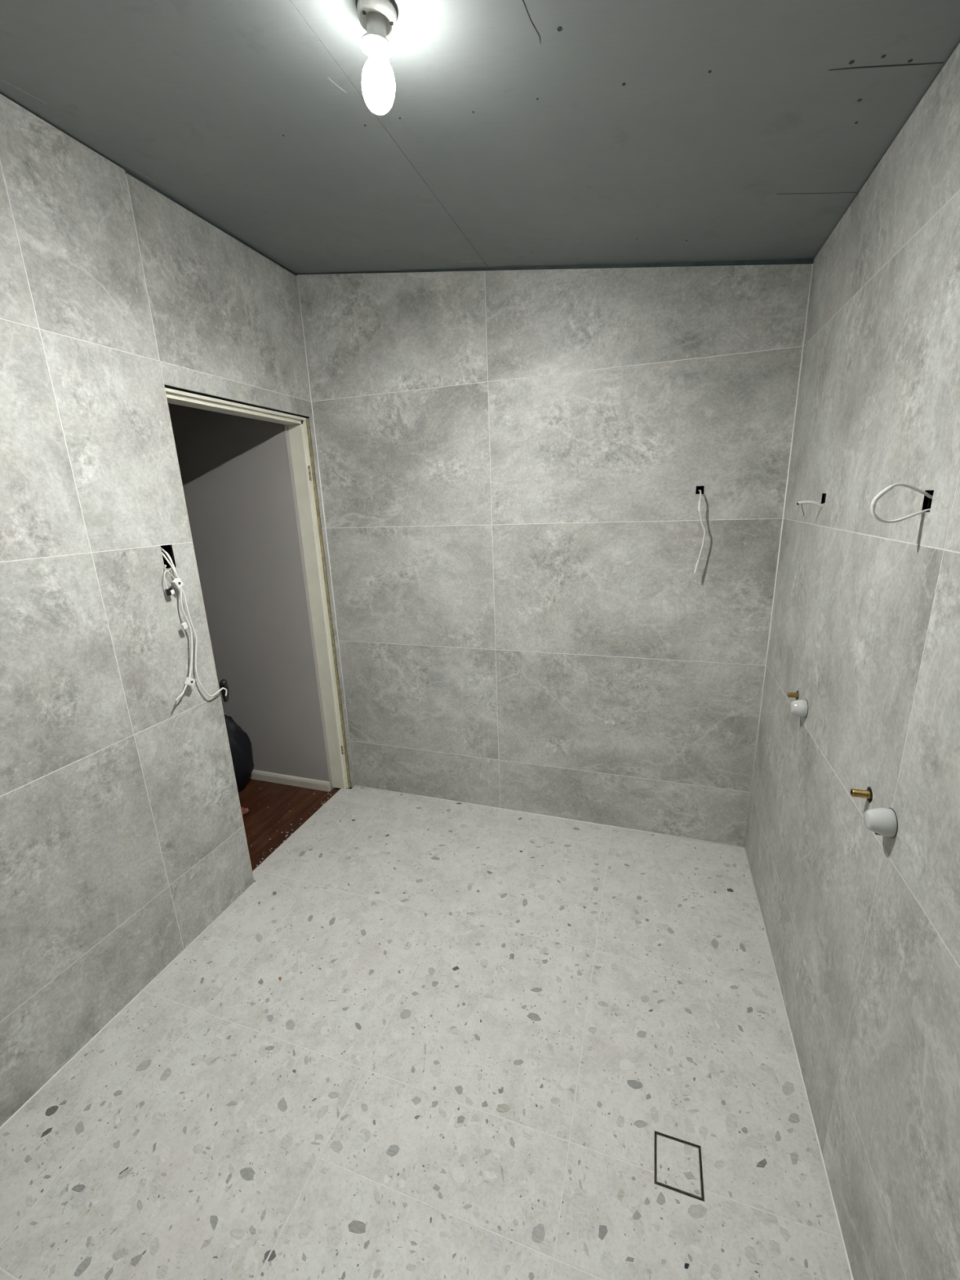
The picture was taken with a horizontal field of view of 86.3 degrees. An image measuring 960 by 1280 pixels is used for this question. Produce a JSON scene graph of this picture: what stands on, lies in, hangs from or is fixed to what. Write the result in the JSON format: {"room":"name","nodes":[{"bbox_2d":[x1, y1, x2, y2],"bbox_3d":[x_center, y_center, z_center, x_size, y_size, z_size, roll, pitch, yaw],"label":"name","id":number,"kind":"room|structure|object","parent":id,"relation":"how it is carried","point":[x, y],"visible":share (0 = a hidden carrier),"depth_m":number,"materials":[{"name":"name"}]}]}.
{"room":"building under construction","nodes":[
{"label":"building under construction","id":0,"kind":"room"},
{"bbox_2d":[0,93,354,1128],"bbox_3d":[-1.324,-0.011,1.287,0.112,2.657,3.110,3,16,18],"label":"wall","id":1,"kind":"structure","parent":0,"point":[123,838],"depth_m":1.58,"materials":[{"name":"tile"}]},
{"bbox_2d":[161,550,174,595],"bbox_3d":[-1.097,-0.238,1.798,0.040,0.152,0.106,-12,18,-32],"label":"cable","id":2,"kind":"object","parent":1,"relation":"attached to","point":[169,591],"visible":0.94,"depth_m":1.77,"materials":[{"name":"white plastic"}]},
{"bbox_2d":[164,564,174,579],"bbox_3d":[-1.109,-0.232,1.791,0.086,0.068,0.030,3,16,18],"label":"cable","id":3,"kind":"object","parent":1,"relation":"attached to","point":[164,565],"visible":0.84,"depth_m":1.77,"materials":[{"name":"white plastic"}]},
{"bbox_2d":[161,551,195,706],"bbox_3d":[-1.108,-0.048,1.803,0.099,0.549,0.131,3,16,18],"label":"power cable","id":4,"kind":"object","parent":1,"relation":"attached to","point":[177,583],"visible":0.9,"depth_m":1.83,"materials":[{"name":"white plastic"}]},
{"bbox_2d":[160,547,228,702],"bbox_3d":[-1.069,-0.037,1.948,0.083,0.650,0.180,3,16,18],"label":"power cable","id":5,"kind":"object","parent":1,"relation":"attached to","point":[224,686],"visible":0.95,"depth_m":1.90,"materials":[{"name":"white plastic"}]},
{"bbox_2d":[164,387,351,788],"bbox_3d":[-0.977,0.005,2.382,0.104,2.022,0.843,3,16,18],"label":"door frame","id":6,"kind":"structure","parent":1,"relation":"in","point":[299,431],"depth_m":2.64,"materials":[{"name":"beige paint"}]},
{"bbox_2d":[168,403,335,790],"bbox_3d":[-1.898,-0.382,3.024,2.084,2.520,0.060,3,16,18],"label":"wall","id":7,"kind":"structure","parent":0,"point":[237,473],"depth_m":2.78,"materials":[{"name":"grey paint"}]},
{"bbox_2d":[248,769,330,791],"bbox_3d":[-1.866,0.805,3.312,2.080,0.058,0.014,3,16,18],"label":"baseboard","id":8,"kind":"structure","parent":7,"relation":"attached to","point":[297,781],"depth_m":3.06,"materials":[{"name":"white wood"}]},
{"bbox_2d":[0,778,851,1279],"bbox_3d":[-1.314,1.288,1.649,4.338,0.061,3.098,3,16,18],"label":"floor","id":9,"kind":"structure","parent":0,"point":[428,1038],"depth_m":1.47,"materials":[{"name":"tile"}]},
{"bbox_2d":[223,714,253,791],"bbox_3d":[-1.478,0.658,2.999,0.294,0.478,0.241,3,16,18],"label":"sack","id":10,"kind":"object","parent":9,"relation":"on","point":[240,744],"visible":0.38,"depth_m":2.94,"materials":[{"name":"black plastic"}]},
{"bbox_2d":[240,806,248,814],"bbox_3d":[-1.299,0.934,2.798,0.088,0.039,0.054,3,16,18],"label":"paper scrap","id":11,"kind":"object","parent":9,"relation":"on","point":[244,811],"visible":0.64,"depth_m":2.78,"materials":[{"name":"pink paper"}]},
{"bbox_2d":[250,785,331,866],"bbox_3d":[-1.194,0.968,2.724,0.528,0.007,0.690,3,16,18],"label":"crumbs","id":12,"kind":"object","parent":9,"relation":"on","point":[277,785],"visible":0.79,"depth_m":2.63,"materials":[{"name":"white"}]},
{"bbox_2d":[653,1130,704,1201],"bbox_3d":[0.490,1.317,1.271,0.112,0.045,0.112,3,16,18],"label":"floor drain","id":13,"kind":"object","parent":9,"relation":"in","point":[677,1162],"visible":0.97,"depth_m":1.26,"materials":[{"name":"metal"}]},
{"bbox_2d":[0,0,959,274],"bbox_3d":[-0.332,-1.093,0.629,2.097,0.277,3.118,3,16,18],"label":"ceiling","id":14,"kind":"structure","parent":0,"point":[513,133],"depth_m":1.22,"materials":[{"name":"grey paint"}]},
{"bbox_2d":[355,0,398,58],"bbox_3d":[-0.191,-1.149,0.960,0.077,0.068,0.078,3,16,18],"label":"holder","id":15,"kind":"object","parent":14,"relation":"attached to","point":[376,17],"visible":0.86,"depth_m":0.95,"materials":[{"name":"white plastic"}]},
{"bbox_2d":[361,33,395,114],"bbox_3d":[-0.196,-1.083,0.983,0.064,0.108,0.064,13,21,43],"label":"light bulb","id":16,"kind":"object","parent":15,"relation":"hanging from","point":[378,82],"visible":1,"depth_m":0.97,"materials":[{"name":"white glass"}]},
{"bbox_2d":[296,257,814,848],"bbox_3d":[0.212,-0.371,2.400,2.099,2.657,0.103,3,16,18],"label":"wall","id":17,"kind":"structure","parent":0,"point":[513,463],"depth_m":2.29,"materials":[{"name":"tile"}]},
{"bbox_2d":[693,489,705,573],"bbox_3d":[0.896,-0.441,2.086,0.035,0.331,0.111,3,16,18],"label":"power cable","id":18,"kind":"object","parent":17,"relation":"attached to","point":[700,491],"visible":1,"depth_m":2.04,"materials":[{"name":"white plastic"}]},
{"bbox_2d":[744,42,959,1279],"bbox_3d":[0.749,0.226,0.641,0.102,2.393,3.110,3,16,18],"label":"wall","id":19,"kind":"structure","parent":0,"point":[862,926],"depth_m":1.09,"materials":[{"name":"tile"}]},
{"bbox_2d":[787,692,799,697],"bbox_3d":[1.058,0.183,1.677,0.087,0.018,0.018,3,16,18],"label":"pipe stub","id":20,"kind":"object","parent":19,"relation":"attached to","point":[792,695],"visible":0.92,"depth_m":1.68,"materials":[{"name":"gold metal"}]},
{"bbox_2d":[789,698,808,718],"bbox_3d":[0.994,0.212,1.595,0.044,0.058,0.058,3,16,18],"label":"plug","id":21,"kind":"object","parent":19,"relation":"attached to","point":[799,708],"visible":1,"depth_m":1.58,"materials":[{"name":"white plastic"}]},
{"bbox_2d":[796,500,825,516],"bbox_3d":[1.015,-0.394,1.533,0.119,0.049,0.008,3,16,18],"label":"power cable","id":22,"kind":"object","parent":19,"relation":"attached to","point":[818,504],"visible":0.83,"depth_m":1.53,"materials":[{"name":"plastic"}]},
{"bbox_2d":[849,788,872,799],"bbox_3d":[0.861,0.338,1.111,0.093,0.018,0.018,3,16,18],"label":"pipe stub","id":23,"kind":"object","parent":19,"relation":"attached to","point":[863,793],"visible":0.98,"depth_m":1.11,"materials":[{"name":"gold metal"}]},
{"bbox_2d":[863,807,897,838],"bbox_3d":[0.795,0.360,1.017,0.046,0.058,0.058,3,16,18],"label":"plug","id":24,"kind":"object","parent":19,"relation":"attached to","point":[883,821],"visible":1,"depth_m":1.00,"materials":[{"name":"white plastic"}]},
{"bbox_2d":[870,483,933,523],"bbox_3d":[0.805,-0.255,0.950,0.138,0.072,0.015,2,16,16],"label":"power cable","id":25,"kind":"object","parent":19,"relation":"attached to","point":[873,503],"visible":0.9,"depth_m":0.95,"materials":[{"name":"white plastic"}]}
]}

